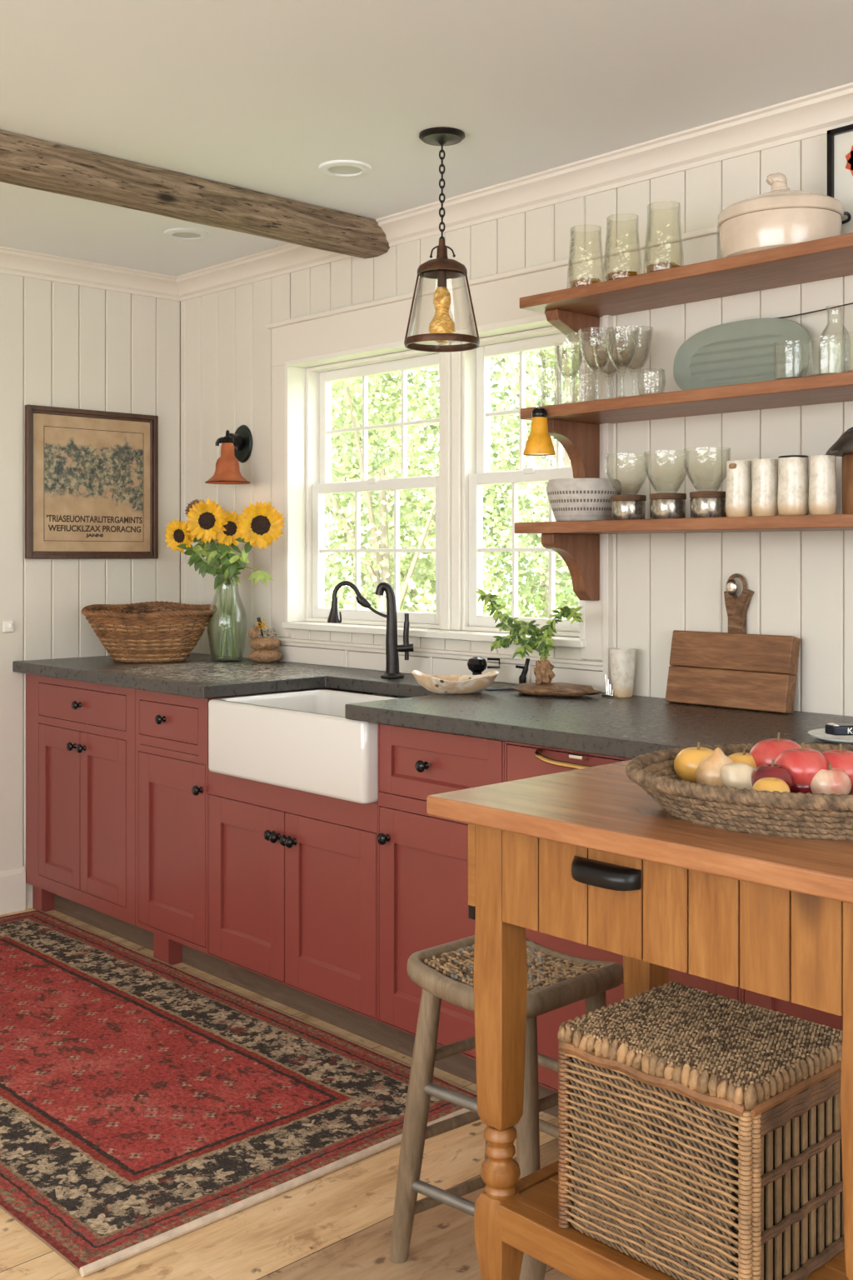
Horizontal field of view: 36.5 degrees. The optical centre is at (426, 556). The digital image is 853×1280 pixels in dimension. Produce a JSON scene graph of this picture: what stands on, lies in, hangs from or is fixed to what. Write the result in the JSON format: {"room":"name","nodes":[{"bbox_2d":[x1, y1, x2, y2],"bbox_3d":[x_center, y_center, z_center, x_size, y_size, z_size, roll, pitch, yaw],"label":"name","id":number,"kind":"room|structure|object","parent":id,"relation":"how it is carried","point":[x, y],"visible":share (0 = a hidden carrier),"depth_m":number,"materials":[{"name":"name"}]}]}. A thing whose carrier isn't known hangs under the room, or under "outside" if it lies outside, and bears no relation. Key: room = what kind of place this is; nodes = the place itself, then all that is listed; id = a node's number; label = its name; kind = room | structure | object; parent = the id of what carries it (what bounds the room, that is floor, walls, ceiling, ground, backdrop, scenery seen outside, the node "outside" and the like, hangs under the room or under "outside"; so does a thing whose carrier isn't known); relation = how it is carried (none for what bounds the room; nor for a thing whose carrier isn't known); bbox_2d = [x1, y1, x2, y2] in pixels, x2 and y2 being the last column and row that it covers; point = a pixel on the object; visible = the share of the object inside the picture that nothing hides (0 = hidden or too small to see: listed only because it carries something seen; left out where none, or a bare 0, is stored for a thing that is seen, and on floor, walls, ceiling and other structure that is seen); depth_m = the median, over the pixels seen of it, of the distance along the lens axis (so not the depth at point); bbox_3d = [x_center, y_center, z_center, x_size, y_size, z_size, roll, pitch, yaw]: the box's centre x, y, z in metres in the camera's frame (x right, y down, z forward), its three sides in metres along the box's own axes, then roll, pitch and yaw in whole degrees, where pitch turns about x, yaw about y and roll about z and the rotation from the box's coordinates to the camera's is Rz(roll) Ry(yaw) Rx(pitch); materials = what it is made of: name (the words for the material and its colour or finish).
{"room":"kitchen","nodes":[
{"label":"kitchen","id":0,"kind":"room"},
{"bbox_2d":[0,273,180,909],"bbox_3d":[-2.979,0.092,3.425,5.625,2.405,0.140,0,0,-44],"label":"wall","id":1,"kind":"structure","parent":0,"point":[62,345],"depth_m":4.86,"materials":[{"name":"paint"}]},
{"bbox_2d":[0,865,25,914],"bbox_3d":[-3.214,1.215,3.096,4.800,0.159,0.014,0,0,-44],"label":"baseboard","id":2,"kind":"structure","parent":1,"relation":"attached to","point":[12,881],"depth_m":4.71,"materials":[{"name":"beige paint"}]},
{"bbox_2d":[0,245,180,301],"bbox_3d":[-2.954,-1.069,3.309,5.470,0.082,0.062,0,0,-44],"label":"trim","id":3,"kind":"structure","parent":1,"relation":"attached to","point":[12,261],"depth_m":4.89,"materials":[{"name":"beige paint"}]},
{"bbox_2d":[25,404,158,559],"bbox_3d":[-1.269,-0.275,4.934,0.552,0.565,0.026,0,0,-44],"label":"framed print","id":4,"kind":"object","parent":1,"relation":"attached to","point":[92,476],"visible":1,"depth_m":4.93,"materials":[{"name":"paper"}]},
{"bbox_2d":[0,907,574,1279],"bbox_3d":[-0.613,1.335,0.842,5.670,0.080,7.065,0,0,-44],"label":"floor","id":5,"kind":"structure","parent":0,"point":[337,1224],"depth_m":2.47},
{"bbox_2d":[25,673,153,950],"bbox_3d":[-0.978,0.858,4.686,0.688,0.874,0.765,0,0,-44],"label":"base cabinet","id":6,"kind":"object","parent":5,"relation":"on","point":[81,736],"visible":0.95,"depth_m":4.46,"materials":[{"name":"paint"}]},
{"bbox_2d":[0,909,477,1276],"bbox_3d":[-1.014,1.286,3.521,1.073,0.017,2.291,0,0,-44],"label":"rug","id":7,"kind":"object","parent":5,"relation":"on","point":[147,1102],"visible":0.97,"depth_m":3.07,"materials":[{"name":"fabric"}]},
{"bbox_2d":[135,687,372,981],"bbox_3d":[-0.572,0.858,4.258,0.688,0.874,0.415,0,0,-44],"label":"base cabinet","id":8,"kind":"object","parent":5,"relation":"on","point":[172,730],"visible":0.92,"depth_m":4.05,"materials":[{"name":"paint"}]},
{"bbox_2d":[208,768,399,1052],"bbox_3d":[-0.163,0.965,3.827,0.688,0.660,0.773,0,0,-44],"label":"base cabinet","id":9,"kind":"object","parent":5,"relation":"on","point":[293,874],"visible":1,"depth_m":3.58,"materials":[{"name":"paint"}]},
{"bbox_2d":[377,723,504,1084],"bbox_3d":[0.256,0.858,3.385,0.688,0.874,0.446,0,0,-44],"label":"base cabinet","id":10,"kind":"object","parent":5,"relation":"on","point":[423,857],"visible":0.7,"depth_m":3.22,"materials":[{"name":"paint"}]},
{"bbox_2d":[389,935,624,1279],"bbox_3d":[0.138,1.007,2.335,0.285,0.582,0.372,0,0,-44],"label":"stool","id":11,"kind":"object","parent":5,"relation":"on","point":[556,979],"visible":0.61,"depth_m":2.32,"materials":[{"name":"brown wood"}]},
{"bbox_2d":[505,741,741,1120],"bbox_3d":[0.622,0.858,2.986,0.707,0.874,0.636,0,0,-44],"label":"base cabinet","id":12,"kind":"object","parent":5,"relation":"on","point":[522,761],"visible":0.16,"depth_m":2.89,"materials":[{"name":"paint"}]},
{"bbox_2d":[426,760,852,1279],"bbox_3d":[0.513,0.830,1.891,0.623,0.930,0.837,0,0,-44],"label":"table","id":13,"kind":"object","parent":5,"relation":"on","point":[583,856],"visible":0.59,"depth_m":1.78,"materials":[{"name":"brown wood"}]},
{"bbox_2d":[513,1174,849,1279],"bbox_3d":[0.447,0.973,1.858,0.344,0.020,0.570,0,0,-44],"label":"shelf","id":14,"kind":"object","parent":13,"relation":"attached to","point":[538,1196],"depth_m":1.89,"materials":[{"name":"brown wood"}]},
{"bbox_2d":[557,980,844,1279],"bbox_3d":[0.396,0.813,1.837,0.286,0.298,0.328,0,0,-44],"label":"wicker hamper","id":15,"kind":"object","parent":13,"relation":"on","point":[703,1133],"visible":0.95,"depth_m":1.74,"materials":[{"name":"brown"}]},
{"bbox_2d":[625,742,852,840],"bbox_3d":[0.572,0.333,1.853,0.569,0.070,0.478,0,0,-4],"label":"basket","id":16,"kind":"object","parent":13,"relation":"on","point":[785,814],"visible":0.65,"depth_m":1.69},
{"bbox_2d":[674,741,714,783],"bbox_3d":[0.413,0.312,1.966,0.072,0.063,0.072,0,0,-44],"label":"apple","id":17,"kind":"object","parent":16,"relation":"in","point":[687,761],"visible":0.59,"depth_m":1.95,"materials":[{"name":"yellow food"}]},
{"bbox_2d":[695,747,734,786],"bbox_3d":[0.428,0.316,1.902,0.064,0.070,0.064,0,0,-44],"label":"onion","id":18,"kind":"object","parent":16,"relation":"in","point":[708,772],"visible":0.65,"depth_m":1.89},
{"bbox_2d":[720,762,755,789],"bbox_3d":[0.458,0.326,1.869,0.064,0.057,0.062,0,0,-44],"label":"gourd","id":19,"kind":"object","parent":16,"relation":"in","point":[737,775],"visible":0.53,"depth_m":1.85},
{"bbox_2d":[728,748,756,768],"bbox_3d":[0.482,0.317,1.965,0.060,0.053,0.060,0,0,-44],"label":"apple","id":20,"kind":"object","parent":16,"relation":"in","point":[744,757],"visible":0.36,"depth_m":1.95,"materials":[{"name":"yellow food"}]},
{"bbox_2d":[752,777,790,792],"bbox_3d":[0.479,0.327,1.794,0.052,0.038,0.052,0,0,-44],"label":"apple","id":21,"kind":"object","parent":16,"relation":"in","point":[771,784],"visible":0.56,"depth_m":1.78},
{"bbox_2d":[751,759,794,790],"bbox_3d":[0.493,0.315,1.843,0.060,0.053,0.060,0,0,-44],"label":"plum","id":22,"kind":"object","parent":16,"relation":"in","point":[772,770],"visible":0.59,"depth_m":1.83,"materials":[{"name":"brown"}]},
{"bbox_2d":[750,731,801,767],"bbox_3d":[0.533,0.304,1.960,0.088,0.077,0.088,0,0,-44],"label":"apple","id":23,"kind":"object","parent":16,"relation":"in","point":[767,750],"visible":0.4,"depth_m":1.94,"materials":[{"name":"red food"}]},
{"bbox_2d":[774,741,829,784],"bbox_3d":[0.543,0.302,1.869,0.080,0.070,0.080,0,0,-44],"label":"apple","id":24,"kind":"object","parent":16,"relation":"in","point":[803,763],"visible":0.6,"depth_m":1.84,"materials":[{"name":"red food"}]},
{"bbox_2d":[810,762,851,794],"bbox_3d":[0.574,0.319,1.839,0.060,0.053,0.060,0,0,-44],"label":"apple","id":25,"kind":"object","parent":16,"relation":"in","point":[835,781],"visible":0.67,"depth_m":1.82,"materials":[{"name":"pink food"}]},
{"bbox_2d":[821,743,852,793],"bbox_3d":[0.601,0.306,1.879,0.080,0.070,0.080,0,0,-44],"label":"apple","id":26,"kind":"object","parent":16,"relation":"in","point":[842,759],"visible":0.4,"depth_m":1.85,"materials":[{"name":"red food"}]},
{"bbox_2d":[741,988,843,1030],"bbox_3d":[1.140,0.858,2.474,0.660,0.874,0.820,0,0,-44],"label":"base cabinet","id":27,"kind":"object","parent":5,"relation":"on","point":[788,1007],"visible":0.02,"depth_m":2.47,"materials":[{"name":"paint"}]},
{"bbox_2d":[12,652,852,759],"bbox_3d":[0.085,0.401,3.556,0.714,0.039,3.882,0,0,-44],"label":"countertop","id":28,"kind":"structure","parent":27,"relation":"on","point":[633,727],"depth_m":3.28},
{"bbox_2d":[81,600,217,663],"bbox_3d":[-1.010,0.274,4.716,0.489,0.213,0.354,0,0,-6],"label":"wicker basket","id":29,"kind":"object","parent":28,"relation":"on","point":[161,634],"visible":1,"depth_m":4.62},
{"bbox_2d":[206,576,247,662],"bbox_3d":[-0.726,0.227,4.709,0.143,0.308,0.143,0,0,-29],"label":"glass vase","id":30,"kind":"object","parent":28,"relation":"on","point":[225,657],"visible":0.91,"depth_m":4.71,"materials":[{"name":"glass"}]},
{"bbox_2d":[165,519,234,657],"bbox_3d":[-0.833,0.114,4.713,0.269,0.504,0.099,0,0,16],"label":"sunflower","id":31,"kind":"object","parent":30,"relation":"in","point":[177,536],"visible":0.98,"depth_m":4.71,"materials":[{"name":"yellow plant"}]},
{"bbox_2d":[185,499,227,657],"bbox_3d":[-0.811,0.074,4.773,0.104,0.583,0.256,0,0,-44],"label":"sunflower","id":32,"kind":"object","parent":30,"relation":"in","point":[189,506],"visible":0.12,"depth_m":4.71,"materials":[{"name":"green plant"}]},
{"bbox_2d":[186,498,240,656],"bbox_3d":[-0.760,0.076,4.653,0.188,0.578,0.135,0,0,-44],"label":"sunflower","id":33,"kind":"object","parent":30,"relation":"in","point":[202,517],"visible":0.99,"depth_m":4.63,"materials":[{"name":"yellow plant"}]},
{"bbox_2d":[210,510,244,656],"bbox_3d":[-0.713,0.099,4.672,0.135,0.534,0.141,0,0,-12],"label":"sunflower","id":34,"kind":"object","parent":30,"relation":"in","point":[229,536],"visible":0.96,"depth_m":4.63,"materials":[{"name":"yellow plant"}]},
{"bbox_2d":[214,500,284,656],"bbox_3d":[-0.661,0.086,4.543,0.152,0.558,0.399,0,0,-39],"label":"sunflower","id":35,"kind":"object","parent":30,"relation":"in","point":[260,524],"visible":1,"depth_m":4.43,"materials":[{"name":"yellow plant"}]},
{"bbox_2d":[248,617,282,662],"bbox_3d":[-0.579,0.300,4.655,0.114,0.165,0.112,0,0,-44],"label":"stone ornament","id":36,"kind":"object","parent":28,"relation":"on","point":[265,651],"visible":1,"depth_m":4.63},
{"bbox_2d":[208,689,399,804],"bbox_3d":[-0.243,0.528,3.718,0.450,0.214,0.716,0,0,-44],"label":"farmhouse sink","id":37,"kind":"object","parent":28,"relation":"in","point":[304,741],"visible":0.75,"depth_m":3.56,"materials":[{"name":"white"}]},
{"bbox_2d":[327,580,414,678],"bbox_3d":[-0.177,0.228,4.078,0.273,0.305,0.076,0,0,2],"label":"faucet","id":38,"kind":"object","parent":28,"relation":"on","point":[392,649],"visible":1,"depth_m":4.07,"materials":[{"name":"black metal"}]},
{"bbox_2d":[411,670,499,694],"bbox_3d":[0.080,0.349,3.612,0.243,0.063,0.151,0,0,5],"label":"bowl","id":39,"kind":"object","parent":28,"relation":"on","point":[441,684],"visible":1,"depth_m":3.57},
{"bbox_2d":[467,656,499,674],"bbox_3d":[0.165,0.338,3.809,0.093,0.086,0.060,0,0,23],"label":"soap dispenser","id":40,"kind":"object","parent":28,"relation":"on","point":[477,665],"visible":0.7,"depth_m":3.80,"materials":[{"name":"black ceramic"}]},
{"bbox_2d":[467,656,487,674],"bbox_3d":[0.149,0.338,3.816,0.060,0.086,0.060,0,0,-44],"label":"bottle","id":41,"kind":"object","parent":40,"relation":"on","point":[477,665],"depth_m":3.80,"materials":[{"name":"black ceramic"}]},
{"bbox_2d":[509,682,601,696],"bbox_3d":[0.351,0.364,3.553,0.265,0.036,0.126,0,0,27],"label":"wood slab","id":42,"kind":"object","parent":28,"relation":"on","point":[562,689],"visible":1,"depth_m":3.51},
{"bbox_2d":[534,657,555,684],"bbox_3d":[0.325,0.319,3.569,0.056,0.083,0.064,0,0,-44],"label":"vase","id":43,"kind":"object","parent":42,"relation":"on","point":[543,672],"visible":0.95,"depth_m":3.55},
{"bbox_2d":[475,588,583,659],"bbox_3d":[0.286,0.228,3.656,0.133,0.268,0.456,0,0,-44],"label":"leafy plant","id":44,"kind":"object","parent":43,"relation":"in","point":[519,628],"visible":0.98,"depth_m":3.63,"materials":[{"name":"green plant"}]},
{"bbox_2d":[602,647,635,697],"bbox_3d":[0.530,0.316,3.525,0.080,0.130,0.077,0,0,-44],"label":"cup","id":45,"kind":"object","parent":28,"relation":"on","point":[622,660],"visible":1,"depth_m":3.50,"materials":[{"name":"white ceramic"}]},
{"bbox_2d":[665,630,800,714],"bbox_3d":[0.770,0.288,3.274,0.074,0.191,0.354,0,0,-44],"label":"cutting board","id":46,"kind":"object","parent":28,"relation":"on","point":[738,671],"visible":1,"depth_m":3.25,"materials":[{"name":"brown wood"}]},
{"bbox_2d":[724,573,754,633],"bbox_3d":[0.790,0.212,3.306,0.034,0.338,0.090,0,0,-44],"label":"paddle board","id":47,"kind":"object","parent":28,"relation":"on","point":[737,607],"visible":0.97,"depth_m":3.29,"materials":[{"name":"brown wood"}]},
{"bbox_2d":[808,728,852,744],"bbox_3d":[0.888,0.373,2.660,0.200,0.016,0.200,0,0,-44],"label":"plate","id":48,"kind":"object","parent":28,"relation":"on","point":[820,734],"visible":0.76,"depth_m":2.66,"materials":[{"name":"white ceramic"}]},
{"bbox_2d":[825,722,852,735],"bbox_3d":[0.900,0.354,2.657,0.161,0.021,0.049,0,0,0],"label":"tin","id":49,"kind":"object","parent":48,"relation":"on","point":[837,729],"visible":1,"depth_m":2.64,"materials":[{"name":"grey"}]},
{"bbox_2d":[0,0,852,276],"bbox_3d":[-0.613,-1.170,0.842,5.670,0.120,7.065,0,0,-44],"label":"ceiling","id":50,"kind":"structure","parent":0,"point":[254,95],"depth_m":3.06,"materials":[{"name":"white paint"}]},
{"bbox_2d":[164,227,209,239],"bbox_3d":[-0.825,-1.105,4.442,0.152,0.010,0.152,0,0,-44],"label":"recessed light","id":51,"kind":"object","parent":50,"relation":"in","point":[181,233],"visible":1,"depth_m":4.43,"materials":[{"name":"grey"}]},
{"bbox_2d":[0,130,389,258],"bbox_3d":[-1.476,-1.056,3.107,3.600,0.103,0.155,0,0,-44],"label":"ceiling beam","id":52,"kind":"structure","parent":50,"relation":"attached to","point":[25,161],"depth_m":3.75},
{"bbox_2d":[318,160,371,177],"bbox_3d":[-0.232,-1.105,3.695,0.152,0.010,0.152,0,0,-44],"label":"recessed light","id":53,"kind":"object","parent":50,"relation":"in","point":[340,168],"visible":1,"depth_m":3.68,"materials":[{"name":"white paint"}]},
{"bbox_2d":[404,126,479,352],"bbox_3d":[0.041,-0.832,3.403,0.200,0.557,0.200,0,0,-44],"label":"pendant lamp","id":54,"kind":"object","parent":50,"relation":"hanging from","point":[442,327],"visible":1,"depth_m":3.39,"materials":[{"name":"brown metal"}]},
{"bbox_2d":[180,133,852,716],"bbox_3d":[1.387,0.092,2.809,0.140,2.405,6.965,0,0,-44],"label":"wall","id":55,"kind":"structure","parent":0,"point":[801,582],"depth_m":3.52,"materials":[{"name":"paint"}]},
{"bbox_2d":[205,425,252,484],"bbox_3d":[-0.711,-0.384,4.790,0.165,0.230,0.260,0,0,23],"label":"wall sconce","id":56,"kind":"object","parent":55,"relation":"attached to","point":[239,445],"visible":1,"depth_m":4.73,"materials":[{"name":"orange metal"}]},
{"bbox_2d":[305,350,440,629],"bbox_3d":[-0.166,-0.227,4.498,0.082,0.925,0.713,0,0,-44],"label":"window","id":57,"kind":"structure","parent":55,"relation":"in","point":[319,379],"depth_m":4.59,"materials":[{"name":"white paint"}]},
{"bbox_2d":[281,621,584,648],"bbox_3d":[0.011,0.248,4.223,0.150,0.022,1.400,0,0,-44],"label":"trim","id":58,"kind":"structure","parent":55,"relation":"attached to","point":[560,641],"depth_m":4.16,"materials":[{"name":"white paint"}]},
{"bbox_2d":[285,314,584,639],"bbox_3d":[0.025,-0.236,4.236,0.162,0.947,1.400,0,0,-44],"label":"trim","id":59,"kind":"structure","parent":55,"relation":"attached to","point":[451,363],"depth_m":4.20,"materials":[{"name":"white paint"}]},
{"bbox_2d":[274,636,603,692],"bbox_3d":[-0.027,0.338,4.185,0.026,0.086,1.551,0,0,-44],"label":"trim","id":60,"kind":"structure","parent":55,"relation":"attached to","point":[347,655],"depth_m":4.13,"materials":[{"name":"beige paint"}]},
{"bbox_2d":[266,225,719,329],"bbox_3d":[0.092,-0.846,4.055,0.032,0.018,1.945,0,0,-44],"label":"trim","id":61,"kind":"structure","parent":55,"relation":"attached to","point":[713,230],"depth_m":3.85,"materials":[{"name":"beige paint"}]},
{"bbox_2d":[271,234,720,693],"bbox_3d":[0.096,-0.229,4.054,0.028,1.220,1.920,0,0,-44],"label":"trim","id":62,"kind":"structure","parent":55,"relation":"attached to","point":[498,301],"depth_m":3.98,"materials":[{"name":"beige paint"}]},
{"bbox_2d":[175,82,852,301],"bbox_3d":[1.349,-1.069,2.703,0.062,0.082,6.865,0,0,-44],"label":"trim","id":63,"kind":"structure","parent":55,"relation":"attached to","point":[812,115],"depth_m":3.66,"materials":[{"name":"beige paint"}]},
{"bbox_2d":[462,325,579,637],"bbox_3d":[0.333,-0.227,3.973,0.082,0.925,0.553,0,0,-44],"label":"window","id":64,"kind":"structure","parent":55,"relation":"in","point":[477,414],"depth_m":4.11,"materials":[{"name":"white paint"}]},
{"bbox_2d":[515,514,852,600],"bbox_3d":[0.816,0.015,3.113,0.269,0.216,1.393,0,0,-44],"label":"wall shelf","id":65,"kind":"object","parent":55,"relation":"attached to","point":[577,542],"visible":1,"depth_m":3.31,"materials":[{"name":"brown wood"}]},
{"bbox_2d":[546,478,621,521],"bbox_3d":[0.424,-0.149,3.485,0.202,0.113,0.202,0,0,-44],"label":"bowl","id":66,"kind":"object","parent":65,"relation":"on","point":[570,499],"visible":0.79,"depth_m":3.41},
{"bbox_2d":[610,495,646,519],"bbox_3d":[0.521,-0.126,3.337,0.091,0.066,0.091,0,0,-44],"label":"jar","id":67,"kind":"object","parent":65,"relation":"on","point":[623,507],"visible":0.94,"depth_m":3.30,"materials":[{"name":"silver metal"}]},
{"bbox_2d":[650,492,686,519],"bbox_3d":[0.606,-0.126,3.247,0.091,0.066,0.091,0,0,-44],"label":"jar","id":68,"kind":"object","parent":65,"relation":"on","point":[666,505],"visible":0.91,"depth_m":3.21,"materials":[{"name":"silver metal"}]},
{"bbox_2d":[690,490,726,518],"bbox_3d":[0.689,-0.126,3.160,0.091,0.066,0.091,0,0,-44],"label":"jar","id":69,"kind":"object","parent":65,"relation":"on","point":[703,503],"visible":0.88,"depth_m":3.12,"materials":[{"name":"silver glass"}]},
{"bbox_2d":[725,460,752,516],"bbox_3d":[0.746,-0.161,3.090,0.063,0.135,0.063,0,0,-44],"label":"glazed pot","id":70,"kind":"object","parent":65,"relation":"on","point":[739,484],"visible":0.91,"depth_m":3.06,"materials":[{"name":"ceramic"}]},
{"bbox_2d":[751,458,778,516],"bbox_3d":[0.795,-0.161,3.038,0.062,0.135,0.062,0,0,-25],"label":"glazed pot","id":71,"kind":"object","parent":65,"relation":"on","point":[765,471],"visible":0.86,"depth_m":3.01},
{"bbox_2d":[777,455,809,515],"bbox_3d":[0.847,-0.162,2.984,0.072,0.139,0.072,0,0,-44],"label":"glazed pot","id":72,"kind":"object","parent":65,"relation":"on","point":[793,477],"visible":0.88,"depth_m":2.96,"materials":[{"name":"white ceramic"}]},
{"bbox_2d":[809,455,837,514],"bbox_3d":[0.897,-0.161,2.930,0.061,0.135,0.062,0,0,-44],"label":"glazed pot","id":73,"kind":"object","parent":65,"relation":"on","point":[822,481],"visible":0.88,"depth_m":2.91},
{"bbox_2d":[842,454,852,514],"bbox_3d":[0.998,-0.162,2.921,0.114,0.137,0.114,0,0,-44],"label":"wooden canister","id":74,"kind":"object","parent":65,"relation":"on","point":[847,459],"visible":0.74,"depth_m":2.90,"materials":[{"name":"brown wood"}]},
{"bbox_2d":[825,426,852,456],"bbox_3d":[0.996,-0.277,2.905,0.196,0.099,0.204,0,0,-44],"label":"lid","id":75,"kind":"object","parent":74,"relation":"on","point":[844,445],"visible":0.82,"depth_m":2.87,"materials":[{"name":"grey metal"}]},
{"bbox_2d":[520,232,852,340],"bbox_3d":[0.822,-0.656,3.106,0.269,0.093,1.375,0,0,-44],"label":"wall shelf","id":76,"kind":"object","parent":55,"relation":"attached to","point":[571,310],"visible":0.95,"depth_m":3.21,"materials":[{"name":"brown wood"}]},
{"bbox_2d":[566,227,604,288],"bbox_3d":[0.423,-0.787,3.434,0.100,0.168,0.100,0,0,-44],"label":"tumbler","id":77,"kind":"object","parent":76,"relation":"on","point":[582,281],"visible":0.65,"depth_m":3.41,"materials":[{"name":"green glass"}]},
{"bbox_2d":[603,213,642,280],"bbox_3d":[0.507,-0.790,3.346,0.100,0.174,0.100,0,0,-44],"label":"tumbler","id":78,"kind":"object","parent":76,"relation":"on","point":[622,273],"visible":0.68,"depth_m":3.32,"materials":[{"name":"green glass"}]},
{"bbox_2d":[644,202,684,272],"bbox_3d":[0.597,-0.793,3.252,0.100,0.180,0.100,0,0,-44],"label":"tumbler","id":79,"kind":"object","parent":76,"relation":"on","point":[655,267],"visible":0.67,"depth_m":3.23,"materials":[{"name":"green glass"}]},
{"bbox_2d":[718,172,851,258],"bbox_3d":[0.839,-0.807,3.071,0.272,0.208,0.295,0,0,-44],"label":"crock","id":80,"kind":"object","parent":76,"relation":"on","point":[780,217],"visible":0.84,"depth_m":2.96,"materials":[{"name":"beige ceramic"}]},
{"bbox_2d":[827,124,852,234],"bbox_3d":[1.104,-0.863,2.972,0.023,0.320,0.392,0,0,-44],"label":"framed print","id":81,"kind":"object","parent":76,"relation":"on","point":[840,140],"visible":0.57,"depth_m":3.09,"materials":[{"name":"black metal"}]},
{"bbox_2d":[520,371,852,478],"bbox_3d":[0.823,-0.298,3.105,0.269,0.207,1.372,0,0,-44],"label":"wall shelf","id":82,"kind":"object","parent":55,"relation":"attached to","point":[576,426],"visible":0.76,"depth_m":3.24,"materials":[{"name":"brown wood"}]},
{"bbox_2d":[523,407,555,455],"bbox_3d":[0.299,-0.332,3.430,0.086,0.124,0.086,0,0,-44],"label":"lamp","id":83,"kind":"object","parent":82,"relation":"attached to","point":[539,442],"visible":1,"depth_m":3.41,"materials":[{"name":"metal"}]},
{"bbox_2d":[554,341,584,404],"bbox_3d":[0.381,-0.484,3.457,0.078,0.165,0.080,0,0,-44],"label":"goblet","id":84,"kind":"object","parent":82,"relation":"on","point":[555,345],"visible":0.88,"depth_m":3.45,"materials":[{"name":"clear glass"}]},
{"bbox_2d":[554,341,584,379],"bbox_3d":[0.381,-0.521,3.457,0.078,0.092,0.080,0,0,-44],"label":"bowl","id":85,"kind":"object","parent":84,"relation":"on","point":[555,346],"depth_m":3.45,"materials":[{"name":"clear glass"}]},
{"bbox_2d":[578,326,616,399],"bbox_3d":[0.451,-0.499,3.413,0.098,0.195,0.099,0,0,-44],"label":"goblet","id":86,"kind":"object","parent":82,"relation":"on","point":[614,329],"visible":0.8,"depth_m":3.41,"materials":[{"name":"clear glass"}]},
{"bbox_2d":[578,326,616,371],"bbox_3d":[0.451,-0.542,3.413,0.098,0.109,0.099,0,0,-44],"label":"bowl","id":87,"kind":"object","parent":86,"relation":"on","point":[614,330],"depth_m":3.41,"materials":[{"name":"clear glass"}]},
{"bbox_2d":[591,333,626,398],"bbox_3d":[0.496,-0.499,3.510,0.092,0.195,0.093,0,0,-44],"label":"goblet","id":88,"kind":"object","parent":82,"relation":"on","point":[625,337],"visible":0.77,"depth_m":3.51,"materials":[{"name":"clear glass"}]},
{"bbox_2d":[591,333,626,376],"bbox_3d":[0.496,-0.542,3.510,0.092,0.109,0.093,0,0,-44],"label":"bowl","id":89,"kind":"object","parent":88,"relation":"on","point":[593,339],"depth_m":3.51,"materials":[{"name":"clear glass"}]},
{"bbox_2d":[605,325,639,396],"bbox_3d":[0.506,-0.494,3.340,0.087,0.185,0.088,0,0,-44],"label":"goblet","id":90,"kind":"object","parent":82,"relation":"on","point":[606,330],"visible":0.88,"depth_m":3.34,"materials":[{"name":"clear glass"}]},
{"bbox_2d":[605,325,639,369],"bbox_3d":[0.506,-0.535,3.340,0.087,0.104,0.088,0,0,-44],"label":"bowl","id":91,"kind":"object","parent":90,"relation":"on","point":[637,330],"depth_m":3.34,"materials":[{"name":"clear glass"}]},
{"bbox_2d":[673,317,811,389],"bbox_3d":[0.792,-0.501,3.272,0.040,0.195,0.400,0,0,-44],"label":"oval platter","id":92,"kind":"object","parent":82,"relation":"on","point":[744,351],"visible":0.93,"depth_m":3.27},
{"bbox_2d":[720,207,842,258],"bbox_3d":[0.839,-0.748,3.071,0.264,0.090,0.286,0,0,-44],"label":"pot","id":93,"kind":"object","parent":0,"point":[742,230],"depth_m":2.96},
{"label":"outside","id":94,"kind":"structure","parent":0,"visible":0},
{"bbox_2d":[329,593,574,619],"bbox_3d":[8.829,1.795,25.612,41.930,0.200,55.000,0,0,-44],"label":"ground","id":95,"kind":"structure","parent":94,"point":[519,598],"depth_m":43.51,"materials":[{"name":"green plant"}]},
{"bbox_2d":[324,356,508,609],"bbox_3d":[-0.846,-1.286,14.642,3.902,5.981,3.850,0,0,39],"label":"tree","id":96,"kind":"object","parent":95,"relation":"on","point":[344,502],"visible":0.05,"depth_m":14.02,"materials":[{"name":"green plant"}]},
{"bbox_2d":[324,355,545,617],"bbox_3d":[-0.612,-1.576,19.364,5.128,6.559,5.157,0,0,-44],"label":"tree","id":97,"kind":"object","parent":95,"relation":"on","point":[532,589],"visible":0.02,"depth_m":18.76,"materials":[{"name":"green plant"}]},
{"bbox_2d":[324,365,547,615],"bbox_3d":[-0.574,-0.578,11.490,2.945,4.573,2.806,0,0,-38],"label":"tree","id":98,"kind":"object","parent":95,"relation":"on","point":[345,397],"visible":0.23,"depth_m":11.49,"materials":[{"name":"green plant"}]},
{"bbox_2d":[345,529,549,617],"bbox_3d":[-0.016,0.801,12.824,2.318,2.216,2.888,0,0,33],"label":"bush","id":99,"kind":"object","parent":95,"relation":"on","point":[429,577],"visible":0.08,"depth_m":12.45,"materials":[{"name":"green plant"}]},
{"bbox_2d":[393,345,579,605],"bbox_3d":[1.798,-1.210,13.670,3.738,5.832,4.085,0,0,-44],"label":"tree","id":100,"kind":"object","parent":95,"relation":"on","point":[497,456],"visible":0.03,"depth_m":13.65,"materials":[{"name":"green plant"}]},
{"bbox_2d":[409,345,578,619],"bbox_3d":[2.064,-1.849,17.542,4.035,7.114,5.109,0,0,-16],"label":"tree","id":101,"kind":"object","parent":95,"relation":"on","point":[558,595],"visible":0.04,"depth_m":18.28,"materials":[{"name":"green plant"}]},
{"bbox_2d":[490,344,579,613],"bbox_3d":[1.129,-0.665,10.136,1.937,4.732,2.725,0,0,-6],"label":"tree","id":102,"kind":"object","parent":95,"relation":"on","point":[538,508],"visible":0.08,"depth_m":10.34,"materials":[{"name":"green plant"}]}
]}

